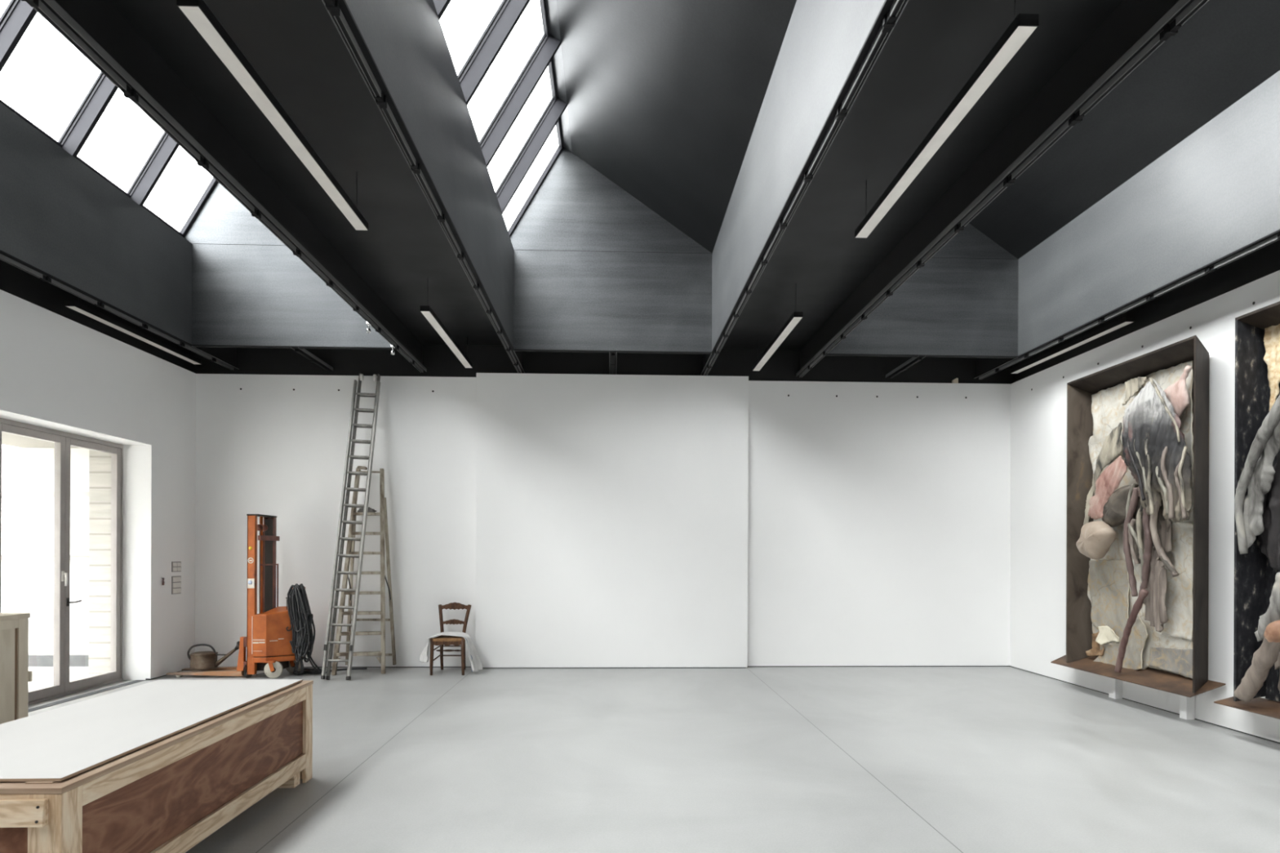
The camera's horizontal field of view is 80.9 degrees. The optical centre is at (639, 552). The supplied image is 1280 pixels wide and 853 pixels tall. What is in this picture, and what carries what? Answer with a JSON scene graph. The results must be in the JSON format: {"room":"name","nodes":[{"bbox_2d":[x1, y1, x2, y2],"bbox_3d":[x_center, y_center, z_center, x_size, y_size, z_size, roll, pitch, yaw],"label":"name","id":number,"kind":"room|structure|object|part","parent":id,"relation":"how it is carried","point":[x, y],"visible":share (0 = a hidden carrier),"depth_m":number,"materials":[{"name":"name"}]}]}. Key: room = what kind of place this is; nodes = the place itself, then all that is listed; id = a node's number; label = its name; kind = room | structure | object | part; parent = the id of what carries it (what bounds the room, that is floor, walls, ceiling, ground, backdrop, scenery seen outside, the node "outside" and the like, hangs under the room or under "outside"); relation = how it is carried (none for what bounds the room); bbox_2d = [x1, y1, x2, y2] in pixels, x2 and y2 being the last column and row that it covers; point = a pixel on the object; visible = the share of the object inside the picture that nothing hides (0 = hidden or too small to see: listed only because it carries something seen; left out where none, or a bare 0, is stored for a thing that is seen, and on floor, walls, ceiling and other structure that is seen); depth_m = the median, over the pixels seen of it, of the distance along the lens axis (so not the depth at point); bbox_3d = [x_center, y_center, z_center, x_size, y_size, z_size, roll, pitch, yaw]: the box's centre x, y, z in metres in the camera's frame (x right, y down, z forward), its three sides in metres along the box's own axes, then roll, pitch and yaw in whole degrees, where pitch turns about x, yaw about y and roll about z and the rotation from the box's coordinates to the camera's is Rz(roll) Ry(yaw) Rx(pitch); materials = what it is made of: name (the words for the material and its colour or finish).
{"room":"art studio","nodes":[
{"label":"art studio","id":0,"kind":"room"},
{"bbox_2d":[0,259,195,679],"bbox_3d":[-5.837,-0.724,1.921,0.470,4.700,16.670,0,0,-2],"label":"wall","id":1,"kind":"structure","parent":0,"point":[64,369],"depth_m":8.99,"materials":[{"name":"white paint"}]},
{"bbox_2d":[0,422,67,702],"bbox_3d":[-6.157,0.129,7.596,0.125,2.748,0.911,0,0,-2],"label":"door","id":2,"kind":"structure","parent":1,"relation":"in","point":[60,577],"depth_m":7.98,"materials":[{"name":"metal"}]},
{"bbox_3d":[-6.137,0.275,8.014,0.054,0.161,0.034,0,0,-2],"label":"window handle","id":3,"kind":"part","parent":2,"relation":"part of","materials":[{"name":"white plastic"}]},
{"bbox_2d":[0,417,123,704],"bbox_3d":[-6.189,0.115,7.595,0.110,2.819,2.795,0,0,-2],"label":"trim","id":4,"kind":"structure","parent":1,"relation":"attached to","point":[2,420],"depth_m":8.60,"materials":[{"name":"metal"}]},
{"bbox_2d":[27,680,145,712],"bbox_3d":[-5.917,1.523,7.595,0.105,0.006,2.775,0,0,-2],"label":"trim","id":5,"kind":"structure","parent":1,"relation":"attached to","point":[50,704],"depth_m":7.94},
{"bbox_2d":[64,436,120,693],"bbox_3d":[-6.187,0.129,8.508,0.132,2.748,0.906,0,0,-2],"label":"door","id":6,"kind":"structure","parent":1,"relation":"in","point":[114,673],"depth_m":8.89,"materials":[{"name":"metal"}]},
{"bbox_3d":[-6.140,0.530,8.150,0.061,0.090,0.151,0,0,-2],"label":"lever","id":7,"kind":"part","parent":6,"relation":"part of","materials":[{"name":"metal"}]},
{"bbox_2d":[145,671,181,679],"bbox_3d":[-5.645,1.517,1.889,0.046,0.020,16.190,0,0,-2],"label":"baseboard","id":8,"kind":"structure","parent":1,"relation":"attached to","point":[179,671],"depth_m":9.14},
{"bbox_2d":[171,575,181,594],"bbox_3d":[-5.878,0.406,9.501,0.019,0.226,0.197,0,0,-2],"label":"switch plate","id":9,"kind":"object","parent":1,"relation":"attached to","point":[175,580],"visible":1,"depth_m":9.49,"materials":[{"name":"white plastic"}]},
{"bbox_2d":[171,561,181,572],"bbox_3d":[-5.878,0.175,9.523,0.019,0.131,0.195,0,0,-2],"label":"switch plate","id":10,"kind":"object","parent":1,"relation":"attached to","point":[175,566],"visible":1,"depth_m":9.50,"materials":[{"name":"white plastic"}]},
{"bbox_2d":[0,0,426,372],"bbox_3d":[-3.914,-3.706,2.452,2.650,2.524,15.250,0,0,-2],"label":"ceiling","id":11,"kind":"structure","parent":0,"point":[226,285],"depth_m":7.47,"materials":[{"name":"paint"}]},
{"bbox_2d":[0,0,217,236],"bbox_3d":[-4.785,-4.309,1.875,0.846,1.279,14.100,0,0,-2],"label":"window","id":12,"kind":"structure","parent":11,"relation":"attached to","point":[15,20],"depth_m":6.94,"materials":[{"name":"grey metal"}]},
{"bbox_3d":[-4.831,-4.336,1.873,0.731,1.212,14.100,0,0,-2],"label":"frame","id":13,"kind":"part","parent":12,"relation":"part of","materials":[{"name":"metal"}]},
{"bbox_2d":[0,253,233,370],"bbox_3d":[-5.127,-2.437,2.438,0.052,0.040,15.050,0,0,-2],"label":"track","id":14,"kind":"object","parent":11,"relation":"attached to","point":[7,260],"visible":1,"depth_m":7.40,"materials":[{"name":"metal"}]},
{"bbox_2d":[64,296,201,364],"bbox_3d":[-5.678,-2.631,8.566,0.094,0.384,2.300,0,0,-2],"label":"lamp","id":15,"kind":"object","parent":11,"relation":"hanging from","point":[74,305],"visible":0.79,"depth_m":8.28,"materials":[{"name":"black plastic"}]},
{"bbox_2d":[22,0,422,372],"bbox_3d":[-2.641,-2.427,2.529,0.052,0.040,15.050,0,0,-2],"label":"track","id":16,"kind":"object","parent":11,"relation":"attached to","point":[130,93],"visible":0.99,"depth_m":4.42,"materials":[{"name":"metal"}]},
{"bbox_2d":[365,320,371,333],"bbox_3d":[-2.837,-2.358,7.846,0.048,0.112,0.060,0,0,-2],"label":"clip","id":17,"kind":"object","parent":16,"relation":"attached to","point":[368,323],"visible":1,"depth_m":7.83,"materials":[{"name":"metal"}]},
{"bbox_2d":[390,344,395,355],"bbox_3d":[-2.869,-2.358,8.712,0.048,0.112,0.060,0,0,-2],"label":"clip","id":18,"kind":"object","parent":16,"relation":"attached to","point":[392,346],"visible":1,"depth_m":8.69,"materials":[{"name":"metal"}]},
{"bbox_2d":[294,348,328,371],"bbox_3d":[-4.143,-2.435,9.508,0.048,0.036,0.990,0,0,-2],"label":"rail","id":19,"kind":"object","parent":11,"relation":"attached to","point":[311,359],"visible":1,"depth_m":9.45,"materials":[{"name":"metal"}]},
{"bbox_2d":[194,344,1013,666],"bbox_3d":[-0.396,-0.702,10.286,11.620,4.700,0.252,0,0,-2],"label":"wall","id":20,"kind":"structure","parent":0,"point":[879,506],"depth_m":10.24,"materials":[{"name":"white paint"}]},
{"bbox_2d":[475,373,748,668],"bbox_3d":[-0.367,-0.421,10.110,3.648,3.940,0.103,0,0,-2],"label":"wall panel","id":21,"kind":"object","parent":20,"relation":"attached to","point":[611,510],"visible":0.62,"depth_m":10.06,"materials":[{"name":"white paint"}]},
{"bbox_2d":[303,666,1009,667],"bbox_3d":[-0.402,1.538,10.197,11.120,0.020,0.046,0,0,-2],"label":"baseboard","id":22,"kind":"structure","parent":20,"relation":"attached to","point":[748,666],"depth_m":10.28,"materials":[{"name":"grey paint"}]},
{"bbox_2d":[951,377,958,382],"bbox_3d":[4.351,-2.375,10.367,0.070,0.075,0.045,0,0,-2],"label":"wooden block","id":23,"kind":"object","parent":20,"relation":"on","point":[955,380],"visible":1,"depth_m":10.35,"materials":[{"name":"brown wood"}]},
{"bbox_2d":[321,0,908,375],"bbox_3d":[-0.117,-3.690,2.592,2.650,2.524,15.250,0,0,-2],"label":"ceiling","id":24,"kind":"structure","parent":0,"point":[691,129],"depth_m":6.87,"materials":[{"name":"paint"}]},
{"bbox_2d":[324,0,521,373],"bbox_3d":[-1.330,-2.421,2.577,0.052,0.040,15.050,0,0,-2],"label":"track","id":25,"kind":"object","parent":24,"relation":"attached to","point":[333,6],"visible":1,"depth_m":4.43,"materials":[{"name":"metal"}]},
{"bbox_2d":[433,0,567,236],"bbox_3d":[-0.987,-4.294,2.014,0.846,1.279,14.100,0,0,-2],"label":"window","id":26,"kind":"structure","parent":24,"relation":"attached to","point":[508,12],"depth_m":7.08,"materials":[{"name":"grey metal"}]},
{"bbox_3d":[-1.033,-4.321,2.013,0.731,1.212,14.100,0,0,-2],"label":"frame","id":27,"kind":"part","parent":26,"relation":"part of","materials":[{"name":"metal"}]},
{"bbox_2d":[611,353,614,374],"bbox_3d":[-0.346,-2.419,9.649,0.048,0.036,0.990,0,0,-2],"label":"rail","id":28,"kind":"object","parent":24,"relation":"attached to","point":[612,354],"visible":1,"depth_m":9.57,"materials":[{"name":"metal"}]},
{"bbox_2d":[703,0,905,375],"bbox_3d":[1.156,-2.411,2.669,0.052,0.040,15.050,0,0,-2],"label":"track","id":29,"kind":"object","parent":24,"relation":"attached to","point":[888,20],"visible":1,"depth_m":4.39,"materials":[{"name":"metal"}]},
{"bbox_2d":[109,0,1123,350],"bbox_3d":[-0.086,-2.950,2.133,11.420,0.300,16.470,0,0,-2],"label":"ceiling","id":30,"kind":"structure","parent":0,"point":[934,47],"depth_m":5.07,"materials":[{"name":"paint"}]},
{"bbox_2d":[176,0,368,231],"bbox_3d":[-2.046,-2.616,4.485,0.094,0.384,2.325,0,0,-2],"label":"lamp","id":31,"kind":"object","parent":30,"relation":"hanging from","point":[197,12],"visible":1,"depth_m":4.03,"materials":[{"name":"white translucent plastic"},{"name":"black metal"}]},
{"bbox_2d":[419,305,472,368],"bbox_3d":[-2.201,-2.617,8.690,0.094,0.384,2.330,0,0,-2],"label":"lamp","id":32,"kind":"object","parent":30,"relation":"hanging from","point":[426,311],"visible":1,"depth_m":8.41,"materials":[{"name":"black plastic"}]},
{"bbox_2d":[752,288,803,371],"bbox_3d":[1.578,-2.602,8.804,0.094,0.384,2.280,0,0,-2],"label":"lamp","id":33,"kind":"object","parent":30,"relation":"hanging from","point":[796,317],"visible":1,"depth_m":8.47,"materials":[{"name":"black plastic"}]},
{"bbox_2d":[753,316,801,370],"bbox_3d":[1.577,-2.419,8.804,0.088,0.017,2.267,0,0,-2],"label":"diffuser","id":34,"kind":"object","parent":33,"relation":"attached to","point":[792,322],"depth_m":8.59,"materials":[{"name":"white plastic"}]},
{"bbox_2d":[854,0,1039,238],"bbox_3d":[1.733,-2.601,4.587,0.094,0.384,2.320,0,0,-2],"label":"lamp","id":35,"kind":"object","parent":30,"relation":"hanging from","point":[1023,25],"visible":1,"depth_m":4.12,"materials":[{"name":"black plastic"}]},
{"bbox_2d":[1010,316,1134,373],"bbox_3d":[5.036,-2.587,8.901,0.094,0.384,2.260,0,0,-2],"label":"lamp","id":36,"kind":"object","parent":30,"relation":"hanging from","point":[1125,321],"visible":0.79,"depth_m":8.64,"materials":[{"name":"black plastic"}]},
{"bbox_2d":[27,666,1279,852],"bbox_3d":[-0.258,1.609,2.077,11.570,0.120,16.370,0,0,-2],"label":"floor","id":37,"kind":"structure","parent":0,"point":[749,759],"depth_m":5.39,"materials":[{"name":"concrete"}]},
{"bbox_2d":[0,613,32,724],"bbox_3d":[-5.242,1.006,5.382,0.704,1.045,1.358,0,0,-2],"label":"wooden crate","id":38,"kind":"object","parent":37,"relation":"on","point":[15,676],"visible":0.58,"depth_m":5.91,"materials":[{"name":"brown wood"}]},
{"bbox_3d":[-4.917,1.017,5.386,0.014,0.845,1.066,0,0,-2],"label":"panel","id":39,"kind":"part","parent":38,"relation":"part of","materials":[{"name":"brown wood"}]},
{"bbox_3d":[-4.913,0.560,5.387,0.018,0.070,1.130,0,0,-2],"label":"rail","id":40,"kind":"part","parent":38,"relation":"part of","materials":[{"name":"brown wood"}]},
{"bbox_3d":[-5.244,0.503,5.375,0.696,0.039,1.344,0,0,-2],"label":"lid","id":41,"kind":"part","parent":38,"relation":"part of","materials":[{"name":"brown wood"}]},
{"bbox_2d":[0,679,313,852],"bbox_3d":[-2.697,1.197,3.931,1.007,0.684,2.384,0,0,-2],"label":"crate","id":42,"kind":"object","parent":37,"relation":"on","point":[158,766],"visible":1,"depth_m":3.60,"materials":[{"name":"wood"}]},
{"bbox_3d":[-2.657,1.168,2.802,0.935,0.543,0.012,0,0,-2],"label":"panel","id":43,"kind":"part","parent":42,"relation":"part of","materials":[{"name":"red wood"}]},
{"bbox_3d":[-2.653,0.953,2.785,0.755,0.113,0.022,0,0,-2],"label":"rail","id":44,"kind":"part","parent":42,"relation":"part of","materials":[{"name":"brown wood"}]},
{"bbox_3d":[-2.227,1.219,2.801,0.100,0.643,0.022,0,0,-2],"label":"post","id":45,"kind":"part","parent":42,"relation":"part of","materials":[{"name":"brown wood"}]},
{"bbox_3d":[-2.167,1.220,2.848,0.022,0.643,0.112,0,0,-2],"label":"post","id":46,"kind":"part","parent":42,"relation":"part of","materials":[{"name":"brown wood"}]},
{"bbox_3d":[-2.696,0.883,3.946,1.007,0.022,2.353,0,0,-2],"label":"lid","id":47,"kind":"part","parent":42,"relation":"part of","materials":[{"name":"white wood"}]},
{"bbox_3d":[-2.225,1.169,3.963,0.012,0.543,2.285,0,0,-2],"label":"panel","id":48,"kind":"part","parent":42,"relation":"part of","materials":[{"name":"red wood"}]},
{"bbox_3d":[-2.207,0.940,3.964,0.022,0.083,2.120,0,0,-2],"label":"rail","id":49,"kind":"part","parent":42,"relation":"part of","materials":[{"name":"brown wood"}]},
{"bbox_3d":[-2.209,1.393,3.964,0.022,0.097,2.120,0,0,-2],"label":"rail","id":50,"kind":"part","parent":42,"relation":"part of","materials":[{"name":"brown wood"}]},
{"bbox_3d":[-2.312,1.219,5.122,0.100,0.643,0.022,0,0,-2],"label":"post","id":51,"kind":"part","parent":42,"relation":"part of","materials":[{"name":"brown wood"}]},
{"bbox_3d":[-2.250,1.219,5.080,0.022,0.643,0.112,0,0,-2],"label":"post","id":52,"kind":"part","parent":42,"relation":"part of","materials":[{"name":"brown wood"}]},
{"bbox_2d":[165,514,305,678],"bbox_3d":[-5.003,0.528,9.375,1.575,2.003,0.555,0,0,-2],"label":"pallet stacker","id":53,"kind":"object","parent":37,"relation":"on","point":[268,638],"visible":0.88,"depth_m":9.18,"materials":[{"name":"orange metal"}]},
{"bbox_2d":[186,640,239,670],"bbox_3d":[-5.314,1.275,9.396,0.692,0.342,0.307,0,0,-2],"label":"watering can","id":54,"kind":"object","parent":53,"relation":"on","point":[200,660],"visible":0.99,"depth_m":9.32,"materials":[{"name":"metal"}]},
{"bbox_3d":[-5.484,1.248,9.390,0.353,0.220,0.024,0,0,-2],"label":"handle","id":55,"kind":"part","parent":54,"relation":"part of","materials":[{"name":"metal"}]},
{"bbox_3d":[-5.200,1.315,9.400,0.310,0.263,0.064,0,0,-2],"label":"spout","id":56,"kind":"part","parent":54,"relation":"part of","materials":[{"name":"metal"}]},
{"bbox_3d":[-4.722,-0.464,9.383,0.140,0.018,0.510,0,0,-2],"label":"plate","id":57,"kind":"part","parent":53,"relation":"part of","materials":[{"name":"metal"}]},
{"bbox_3d":[-4.736,0.486,9.392,0.016,1.590,0.159,0,0,-14],"label":"lift chain","id":58,"kind":"part","parent":53,"relation":"part of","materials":[{"name":"metal"}]},
{"bbox_3d":[-4.655,0.460,9.435,0.014,0.642,0.460,0,0,-2],"label":"guard rail","id":59,"kind":"part","parent":53,"relation":"part of","materials":[{"name":"grey metal"}]},
{"bbox_2d":[287,583,367,675],"bbox_3d":[-4.044,0.957,9.539,0.934,1.154,0.656,0,0,-2],"label":"power cable","id":60,"kind":"object","parent":53,"relation":"hanging from","point":[300,614],"visible":1,"depth_m":9.25,"materials":[{"name":"black rubber"}]},
{"bbox_2d":[320,373,380,679],"bbox_3d":[-3.610,-0.416,9.471,0.340,3.922,1.057,0,0,3],"label":"ladder","id":61,"kind":"object","parent":37,"relation":"on","point":[377,379],"visible":1,"depth_m":9.43,"materials":[{"name":"metal"}]},
{"bbox_2d":[331,466,395,675],"bbox_3d":[-3.566,0.202,9.701,0.662,2.683,0.639,0,0,-2],"label":"step ladder","id":62,"kind":"object","parent":37,"relation":"on","point":[384,518],"visible":0.93,"depth_m":9.70,"materials":[{"name":"paint"}]},
{"bbox_3d":[-3.831,0.377,9.956,0.184,2.228,0.058,0,0,24],"label":"leg","id":63,"kind":"part","parent":62,"relation":"part of","materials":[{"name":"paint"}]},
{"bbox_2d":[357,506,376,512],"bbox_3d":[-3.561,-0.559,9.787,0.253,0.082,0.115,0,0,-2],"label":"rag","id":64,"kind":"object","parent":62,"relation":"on","point":[370,509],"visible":0.73,"depth_m":9.76,"materials":[{"name":"grey fabric"}]},
{"bbox_3d":[-3.582,0.890,9.979,0.559,0.030,0.022,0,0,-2],"label":"rail","id":65,"kind":"part","parent":62,"relation":"part of","materials":[{"name":"paint"}]},
{"bbox_3d":[-3.583,1.357,9.991,0.610,0.030,0.022,0,0,-2],"label":"rail","id":66,"kind":"part","parent":62,"relation":"part of","materials":[{"name":"paint"}]},
{"bbox_3d":[-3.329,0.379,9.974,0.188,2.228,0.057,0,0,-28],"label":"leg","id":67,"kind":"part","parent":62,"relation":"part of","materials":[{"name":"paint"}]},
{"bbox_2d":[429,602,471,675],"bbox_3d":[-2.437,1.099,9.692,0.447,0.888,0.535,0,0,-2],"label":"dining chair","id":68,"kind":"object","parent":37,"relation":"on","point":[442,640],"visible":0.95,"depth_m":9.78,"materials":[{"name":"brown wood"}]},
{"bbox_3d":[-2.618,1.309,9.443,0.051,0.461,0.051,0,0,-2],"label":"leg","id":69,"kind":"part","parent":68,"relation":"part of","materials":[{"name":"brown wood"}]},
{"bbox_3d":[-2.617,1.112,9.888,0.056,0.860,0.143,0,0,-29],"label":"post","id":70,"kind":"part","parent":68,"relation":"part of","materials":[{"name":"brown wood"}]},
{"bbox_3d":[-2.432,1.097,9.647,0.426,0.042,0.430,0,0,-2],"label":"seat","id":71,"kind":"part","parent":68,"relation":"part of","materials":[{"name":"brown wicker"}]},
{"bbox_2d":[419,631,482,671],"bbox_3d":[-2.412,1.271,9.615,0.791,0.490,0.444,0,0,-2],"label":"cloth","id":72,"kind":"object","parent":68,"relation":"on","point":[476,664],"visible":0.98,"depth_m":9.54,"materials":[{"name":"white fabric"}]},
{"bbox_3d":[-2.449,0.910,9.877,0.316,0.072,0.042,0,0,-2],"label":"rail","id":73,"kind":"part","parent":68,"relation":"part of","materials":[{"name":"brown wood"}]},
{"bbox_3d":[-2.450,0.705,9.922,0.376,0.099,0.042,0,0,-2],"label":"crest rail","id":74,"kind":"part","parent":68,"relation":"part of","materials":[{"name":"brown wood"}]},
{"bbox_3d":[-2.232,1.310,9.457,0.051,0.461,0.051,0,0,-2],"label":"leg","id":75,"kind":"part","parent":68,"relation":"part of","materials":[{"name":"brown wood"}]},
{"bbox_3d":[-2.295,1.113,9.904,0.068,0.860,0.151,0,0,32],"label":"post","id":76,"kind":"part","parent":68,"relation":"part of","materials":[{"name":"brown wood"}]},
{"bbox_2d":[1050,335,1226,719],"bbox_3d":[5.002,-0.188,7.794,0.403,3.517,2.210,0,0,-2],"label":"relief","id":77,"kind":"object","parent":37,"relation":"on","point":[1137,512],"visible":1,"depth_m":7.45,"materials":[{"name":"metal"}]},
{"bbox_3d":[5.144,1.391,8.119,0.081,0.360,0.103,0,0,-2],"label":"support leg","id":78,"kind":"part","parent":77,"relation":"part of","materials":[{"name":"white paint"}]},
{"bbox_3d":[4.889,-0.863,7.420,0.074,0.710,0.313,0,0,11],"label":"hide cord","id":79,"kind":"part","parent":77,"relation":"part of","materials":[{"name":"leather"}]},
{"bbox_3d":[5.034,1.231,7.796,0.305,0.130,2.210,0,0,-2],"label":"shelf plate","id":80,"kind":"part","parent":77,"relation":"part of","materials":[{"name":"metal"}]},
{"bbox_3d":[4.892,-0.910,7.344,0.072,0.654,0.249,0,0,15],"label":"hide cord","id":81,"kind":"part","parent":77,"relation":"part of","materials":[{"name":"grey leather"}]},
{"bbox_3d":[4.899,-0.786,7.220,0.075,0.843,0.151,0,0,31],"label":"hide cord","id":82,"kind":"part","parent":77,"relation":"part of","materials":[{"name":"wax"}]},
{"bbox_3d":[4.903,-0.623,7.065,0.073,0.538,0.244,0,0,16],"label":"hide cord","id":83,"kind":"part","parent":77,"relation":"part of","materials":[{"name":"beige leather"}]},
{"bbox_3d":[4.925,-0.703,6.968,0.113,0.781,0.164,0,0,-2],"label":"hide cord","id":84,"kind":"part","parent":77,"relation":"part of","materials":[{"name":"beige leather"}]},
{"bbox_3d":[4.958,-0.618,6.841,0.107,0.623,0.131,0,0,-2],"label":"hide cord","id":85,"kind":"part","parent":77,"relation":"part of","materials":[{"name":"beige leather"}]},
{"bbox_3d":[4.950,-0.688,6.850,0.062,0.573,0.127,0,0,42],"label":"hide cord","id":86,"kind":"part","parent":77,"relation":"part of","materials":[{"name":"leather"}]},
{"bbox_3d":[5.182,1.391,7.108,0.081,0.360,0.089,0,0,-2],"label":"support leg","id":87,"kind":"part","parent":77,"relation":"part of","materials":[{"name":"white paint"}]},
{"bbox_2d":[1213,301,1279,719],"bbox_3d":[5.088,-0.198,5.426,0.406,3.537,2.150,0,0,-2],"label":"relief","id":88,"kind":"object","parent":37,"relation":"on","point":[1256,610],"visible":1,"depth_m":6.19,"materials":[{"name":"metal"}]},
{"bbox_3d":[5.121,1.256,5.427,0.305,0.069,2.150,0,0,-2],"label":"shelf plate","id":89,"kind":"part","parent":88,"relation":"part of","materials":[{"name":"wood"}]},
{"bbox_2d":[795,0,1279,378],"bbox_3d":[3.680,-3.675,2.732,2.650,2.524,15.250,0,0,-2],"label":"ceiling","id":90,"kind":"structure","parent":0,"point":[1174,174],"depth_m":6.83,"materials":[{"name":"paint"}]},
{"bbox_2d":[888,357,921,377],"bbox_3d":[3.452,-2.404,9.788,0.048,0.036,0.990,0,0,-2],"label":"rail","id":91,"kind":"object","parent":90,"relation":"attached to","point":[904,368],"visible":1,"depth_m":9.73,"materials":[{"name":"metal"}]},
{"bbox_2d":[799,0,1208,377],"bbox_3d":[2.467,-2.406,2.717,0.052,0.040,15.050,0,0,-2],"label":"track","id":92,"kind":"object","parent":90,"relation":"attached to","point":[1171,29],"visible":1,"depth_m":4.40,"materials":[{"name":"metal"}]},
{"bbox_2d":[978,233,1279,379],"bbox_3d":[4.954,-2.396,2.809,0.052,0.040,15.050,0,0,-2],"label":"track","id":93,"kind":"object","parent":90,"relation":"attached to","point":[1211,268],"visible":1,"depth_m":7.03,"materials":[{"name":"metal"}]},
{"bbox_2d":[1009,240,1279,742],"bbox_3d":[5.559,-0.677,2.341,0.302,4.700,16.670,0,0,-2],"label":"wall","id":94,"kind":"structure","parent":0,"point":[1206,307],"depth_m":8.00,"materials":[{"name":"white paint"}]},
{"bbox_2d":[1009,666,1279,743],"bbox_3d":[5.438,1.562,2.297,0.046,0.020,16.190,0,0,-2],"label":"baseboard","id":95,"kind":"structure","parent":94,"relation":"attached to","point":[1010,666],"depth_m":7.48,"materials":[{"name":"grey paint"}]},
{"label":"outside","id":96,"kind":"structure","parent":0,"visible":0},
{"bbox_2d":[28,666,97,690],"bbox_3d":[-10.118,1.589,3.380,8.040,0.140,13.500,0,0,-2],"label":"ground","id":97,"kind":"structure","parent":96,"point":[42,677],"depth_m":9.38,"materials":[{"name":"white concrete"}]},
{"bbox_2d":[0,106,183,666],"bbox_3d":[-10.147,-2.192,3.378,7.950,7.600,14.100,0,0,-2],"label":"sky","id":98,"kind":"structure","parent":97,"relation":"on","point":[121,142],"depth_m":10.09,"materials":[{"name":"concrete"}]},
{"bbox_2d":[1,432,79,448],"bbox_3d":[-7.100,-1.569,3.431,1.950,0.320,13.380,0,0,-2],"label":"canopy","id":99,"kind":"object","parent":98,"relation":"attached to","point":[7,439],"visible":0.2,"depth_m":9.62,"materials":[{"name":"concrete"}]},
{"bbox_2d":[88,449,111,674],"bbox_3d":[-6.691,0.063,9.815,0.590,2.940,0.610,0,0,-2],"label":"exterior wall","id":100,"kind":"structure","parent":97,"relation":"on","point":[100,463],"depth_m":9.50,"materials":[{"name":"concrete"}]}
]}

